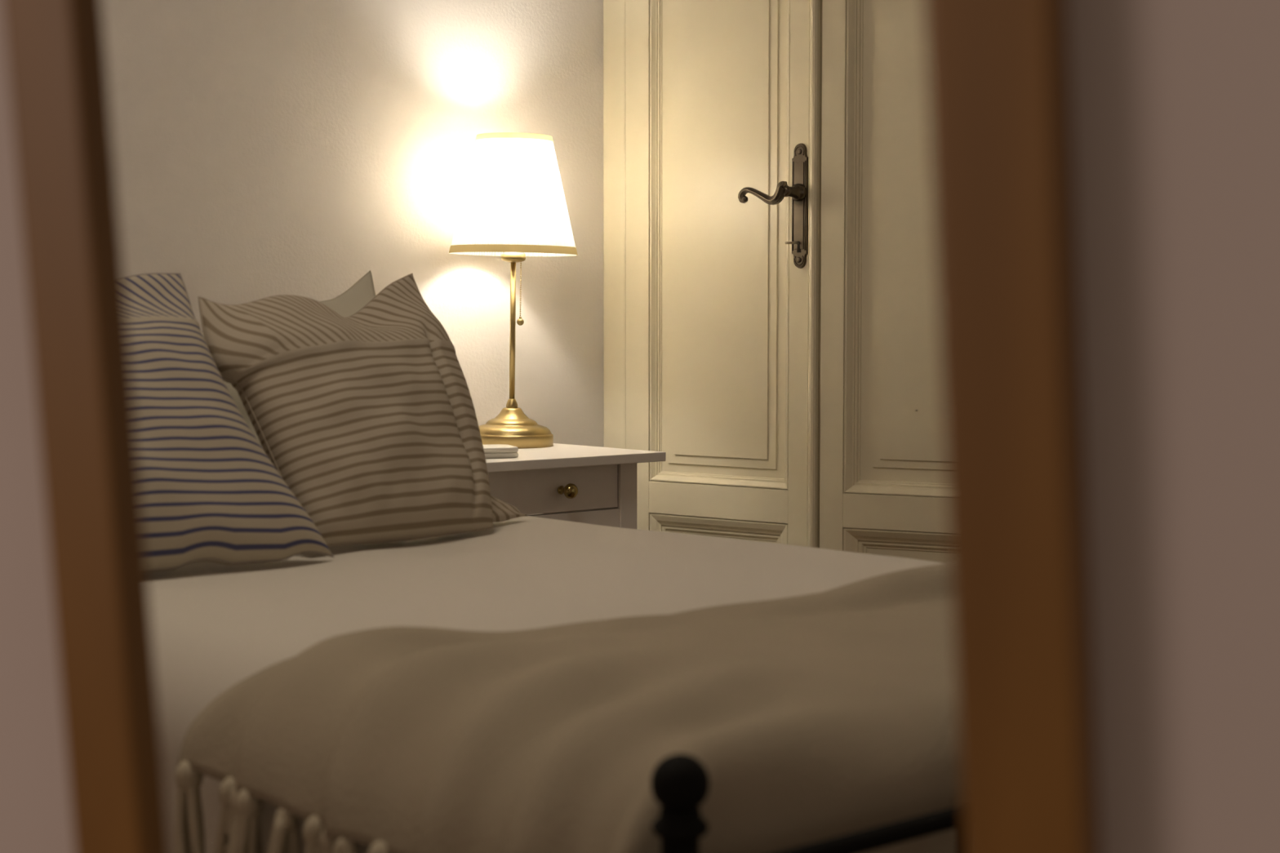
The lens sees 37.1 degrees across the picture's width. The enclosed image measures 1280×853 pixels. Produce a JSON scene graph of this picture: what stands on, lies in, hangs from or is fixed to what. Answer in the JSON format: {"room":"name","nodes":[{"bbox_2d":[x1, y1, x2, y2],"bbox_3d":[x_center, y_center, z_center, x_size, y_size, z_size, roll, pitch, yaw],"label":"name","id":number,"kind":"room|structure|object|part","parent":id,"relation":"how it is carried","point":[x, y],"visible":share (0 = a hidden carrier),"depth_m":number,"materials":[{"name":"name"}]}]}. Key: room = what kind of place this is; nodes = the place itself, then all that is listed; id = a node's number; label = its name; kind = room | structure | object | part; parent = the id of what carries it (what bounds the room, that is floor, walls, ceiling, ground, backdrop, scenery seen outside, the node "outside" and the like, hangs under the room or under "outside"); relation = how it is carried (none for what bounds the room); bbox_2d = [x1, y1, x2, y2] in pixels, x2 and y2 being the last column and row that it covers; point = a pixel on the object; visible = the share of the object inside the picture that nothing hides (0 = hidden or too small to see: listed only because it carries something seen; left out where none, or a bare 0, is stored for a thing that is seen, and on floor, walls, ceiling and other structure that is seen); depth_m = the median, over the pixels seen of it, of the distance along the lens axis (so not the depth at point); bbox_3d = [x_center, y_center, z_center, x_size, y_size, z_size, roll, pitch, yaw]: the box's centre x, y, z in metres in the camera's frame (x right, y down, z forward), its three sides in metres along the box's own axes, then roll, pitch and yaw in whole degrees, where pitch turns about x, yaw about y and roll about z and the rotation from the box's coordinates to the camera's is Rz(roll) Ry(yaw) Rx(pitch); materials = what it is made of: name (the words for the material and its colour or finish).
{"room":"bedroom","nodes":[
{"label":"bedroom","id":0,"kind":"room"},
{"bbox_2d":[101,0,604,515],"bbox_3d":[-1.429,-0.572,2.506,3.720,2.700,0.121,-3,4,-41],"label":"wall","id":1,"kind":"structure","parent":0,"point":[262,148],"depth_m":3.26,"materials":[{"name":"paint"}]},
{"bbox_2d":[0,0,1279,852],"bbox_3d":[0.070,-0.461,0.486,5.278,2.774,0.201,1,3,23],"label":"wall","id":2,"kind":"structure","parent":0,"point":[1175,104],"depth_m":0.51,"materials":[{"name":"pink paint"}]},
{"bbox_2d":[3,0,1100,852],"bbox_3d":[-0.035,0.016,0.568,0.363,0.824,0.080,1,3,23],"label":"mirror frame","id":3,"kind":"object","parent":2,"relation":"attached to","point":[999,77],"visible":1,"depth_m":0.50,"materials":[{"name":"orange wood"}]},
{"bbox_3d":[-0.180,0.013,0.625,0.082,0.824,0.031,-3,4,-43],"label":"rail","id":4,"kind":"part","parent":3,"relation":"part of","materials":[{"name":"orange wood"}]},
{"bbox_3d":[0.099,0.020,0.504,0.091,0.824,0.034,-2,4,-35],"label":"rail","id":5,"kind":"part","parent":3,"relation":"part of","materials":[{"name":"orange wood"}]},
{"bbox_3d":[0.000,0.884,1.551,8.400,0.100,7.400,0,3,0],"label":"floor","id":6,"kind":"structure","parent":0,"visible":0},
{"bbox_2d":[485,443,666,528],"bbox_3d":[-0.231,0.390,3.224,0.375,0.700,0.405,-3,4,-41],"label":"nightstand","id":7,"kind":"object","parent":6,"relation":"on","point":[576,483],"visible":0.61,"depth_m":3.10,"materials":[{"name":"white paint"}]},
{"bbox_3d":[-0.235,0.409,3.023,0.036,0.684,0.036,-3,4,-41],"label":"leg","id":8,"kind":"part","parent":7,"relation":"part of","materials":[{"name":"white paint"}]},
{"bbox_2d":[483,444,518,458],"bbox_3d":[-0.259,0.040,3.051,0.120,0.018,0.080,-1,3,-21],"label":"book","id":9,"kind":"object","parent":7,"relation":"on","point":[493,451],"visible":0.43,"depth_m":3.03,"materials":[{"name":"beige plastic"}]},
{"bbox_3d":[-0.259,0.036,3.051,0.120,0.009,0.080,-1,3,-21],"label":"case lid","id":10,"kind":"part","parent":9,"relation":"part of","materials":[{"name":"white paper"}]},
{"bbox_2d":[448,132,577,448],"bbox_3d":[-0.220,-0.234,3.312,0.224,0.539,0.224,2,4,28],"label":"table lamp","id":11,"kind":"object","parent":7,"relation":"on","point":[513,208],"visible":0.99,"depth_m":3.24,"materials":[{"name":"white fabric"}]},
{"bbox_2d":[501,252,525,262],"bbox_3d":[-0.220,-0.321,3.307,0.043,0.072,0.043,1,3,0],"label":"socket","id":12,"kind":"object","parent":11,"relation":"attached to","point":[512,257],"depth_m":3.29,"materials":[{"name":"gold metal"}]},
{"bbox_3d":[-0.219,-0.401,3.303,0.222,0.203,0.222,1,3,0],"label":"lamp shade","id":13,"kind":"part","parent":11,"relation":"part of","materials":[{"name":"fabric"}]},
{"bbox_3d":[-0.207,-0.238,3.308,0.003,0.099,0.003,1,3,0],"label":"pull chain","id":14,"kind":"part","parent":11,"relation":"part of","materials":[{"name":"gold metal"}]},
{"bbox_3d":[-0.129,0.101,3.090,0.230,0.073,0.014,-3,4,-41],"label":"drawer","id":15,"kind":"part","parent":7,"relation":"part of","materials":[{"name":"white paint"}]},
{"bbox_3d":[-0.116,0.103,3.066,0.025,0.025,0.036,-3,4,-41],"label":"knob","id":16,"kind":"part","parent":7,"relation":"part of","materials":[{"name":"gold metal"}]},
{"bbox_3d":[-0.128,0.164,3.092,0.234,0.046,0.017,-3,4,-41],"label":"rail","id":17,"kind":"part","parent":7,"relation":"part of","materials":[{"name":"white paint"}]},
{"bbox_3d":[-0.132,0.103,3.309,0.014,0.104,0.289,-3,4,-41],"label":"panel","id":18,"kind":"part","parent":7,"relation":"part of","materials":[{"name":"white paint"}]},
{"bbox_3d":[-0.030,0.399,3.199,0.036,0.684,0.036,-3,4,-41],"label":"leg","id":19,"kind":"part","parent":7,"relation":"part of","materials":[{"name":"white paint"}]},
{"bbox_2d":[650,753,964,852],"bbox_3d":[-0.273,0.361,2.126,0.963,0.880,2.023,-3,4,-41],"label":"bed","id":20,"kind":"object","parent":6,"relation":"on","point":[679,782],"visible":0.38,"depth_m":1.05,"materials":[{"name":"black metal"}]},
{"bbox_2d":[146,515,942,852],"bbox_3d":[-0.283,0.326,2.139,0.960,0.379,1.924,-3,4,-41],"label":"mattress","id":21,"kind":"object","parent":20,"relation":"on","point":[215,626],"visible":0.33,"depth_m":1.86,"materials":[{"name":"beige fabric"}]},
{"bbox_2d":[123,272,333,573],"bbox_3d":[-0.588,-0.008,2.026,0.480,0.320,0.232,-3,4,-45],"label":"striped cushion","id":22,"kind":"object","parent":21,"relation":"on","point":[211,492],"visible":0.54,"depth_m":2.05,"materials":[{"name":"beige fabric"}]},
{"bbox_2d":[201,270,375,449],"bbox_3d":[-0.533,-0.045,2.458,0.600,0.327,0.184,-3,4,-41],"label":"pillow","id":23,"kind":"object","parent":21,"relation":"on","point":[356,297],"visible":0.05,"depth_m":2.66,"materials":[{"name":"beige fabric"}]},
{"bbox_2d":[197,273,527,546],"bbox_3d":[-0.316,-0.031,2.349,0.233,0.327,0.456,2,4,28],"label":"striped cushion","id":24,"kind":"object","parent":21,"relation":"on","point":[367,416],"visible":0.95,"depth_m":2.24,"materials":[{"name":"beige fabric"}]},
{"bbox_2d":[174,562,962,852],"bbox_3d":[0.184,0.348,1.560,1.001,0.426,0.488,-3,4,-41],"label":"blanket","id":25,"kind":"object","parent":21,"relation":"on","point":[812,717],"visible":0.65,"depth_m":1.28,"materials":[{"name":"beige fabric"}]},
{"bbox_3d":[0.022,0.536,1.076,0.032,0.647,0.032,-3,4,-41],"label":"post","id":26,"kind":"part","parent":20,"relation":"part of","materials":[{"name":"black metal"}]},
{"bbox_3d":[0.375,0.241,1.363,0.930,0.013,0.013,-3,4,-41],"label":"foot rail","id":27,"kind":"part","parent":20,"relation":"part of","materials":[{"name":"black metal"}]},
{"bbox_3d":[0.172,-0.626,3.495,0.600,2.700,0.150,3,4,39],"label":"wall","id":28,"kind":"structure","parent":0,"visible":0},
{"bbox_2d":[603,0,625,448],"bbox_3d":[0.136,-0.475,3.466,0.490,2.400,0.053,3,4,39],"label":"trim","id":29,"kind":"structure","parent":28,"relation":"attached to","point":[614,11],"depth_m":3.59,"materials":[{"name":"beige paint"}]},
{"bbox_2d":[625,0,822,548],"bbox_3d":[0.135,-0.427,3.427,0.431,2.290,0.103,3,4,39],"label":"door","id":30,"kind":"structure","parent":28,"relation":"in","point":[723,98],"depth_m":3.44,"materials":[{"name":"beige paint"}]},
{"bbox_3d":[0.144,0.396,3.488,0.314,0.460,0.015,3,4,39],"label":"moulding","id":31,"kind":"part","parent":30,"relation":"part of","materials":[{"name":"beige paint"}]},
{"bbox_3d":[0.152,0.136,3.484,0.314,0.059,0.042,3,4,39],"label":"rail","id":32,"kind":"part","parent":30,"relation":"part of","materials":[{"name":"beige paint"}]},
{"bbox_3d":[0.144,-0.632,3.432,0.314,1.482,0.015,3,4,39],"label":"moulding","id":33,"kind":"part","parent":30,"relation":"part of","materials":[{"name":"beige paint"}]},
{"bbox_3d":[0.147,-0.632,3.435,0.278,1.446,0.006,3,4,39],"label":"panel","id":34,"kind":"part","parent":30,"relation":"part of","materials":[{"name":"beige paint"}]},
{"bbox_3d":[0.147,0.396,3.492,0.244,0.390,0.006,3,4,39],"label":"panel","id":35,"kind":"part","parent":30,"relation":"part of","materials":[{"name":"beige paint"}]},
{"bbox_3d":[0.212,-0.405,3.313,0.100,0.040,0.019,3,4,39],"label":"scrolled lever","id":36,"kind":"part","parent":30,"relation":"part of","materials":[{"name":"brown metal"}]},
{"bbox_2d":[784,241,799,244],"bbox_3d":[0.265,-0.319,3.309,0.019,0.004,0.036,3,4,39],"label":"key","id":37,"kind":"object","parent":30,"relation":"in","point":[785,242],"visible":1,"depth_m":3.30,"materials":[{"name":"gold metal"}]},
{"bbox_3d":[0.262,-0.407,3.301,0.031,0.031,0.049,3,4,39],"label":"lever handle","id":38,"kind":"part","parent":30,"relation":"part of","materials":[{"name":"brown metal"}]},
{"bbox_3d":[0.279,-0.385,3.323,0.033,0.218,0.005,3,4,39],"label":"handle plate","id":39,"kind":"part","parent":30,"relation":"part of","materials":[{"name":"brown metal"}]},
{"bbox_3d":[0.590,-0.458,3.176,0.600,2.400,0.053,2,4,28],"label":"trim","id":40,"kind":"structure","parent":0,"visible":0},
{"bbox_2d":[819,0,951,563],"bbox_3d":[0.553,-0.414,3.195,0.520,2.290,0.042,2,4,28],"label":"door","id":41,"kind":"structure","parent":40,"relation":"attached to","point":[883,479],"depth_m":3.27,"materials":[{"name":"beige paint"}]},
{"bbox_3d":[0.546,0.150,3.230,0.416,0.059,0.042,2,4,28],"label":"rail","id":42,"kind":"part","parent":41,"relation":"part of","materials":[{"name":"beige paint"}]},
{"bbox_3d":[0.542,0.410,3.237,0.416,0.460,0.023,2,4,28],"label":"moulding","id":43,"kind":"part","parent":41,"relation":"part of","materials":[{"name":"beige paint"}]},
{"bbox_3d":[0.546,-0.619,3.187,0.372,1.438,0.006,2,4,28],"label":"panel","id":44,"kind":"part","parent":41,"relation":"part of","materials":[{"name":"beige paint"}]},
{"bbox_3d":[0.546,0.409,3.244,0.346,0.390,0.006,2,4,28],"label":"panel","id":45,"kind":"part","parent":41,"relation":"part of","materials":[{"name":"white wood"}]}
]}

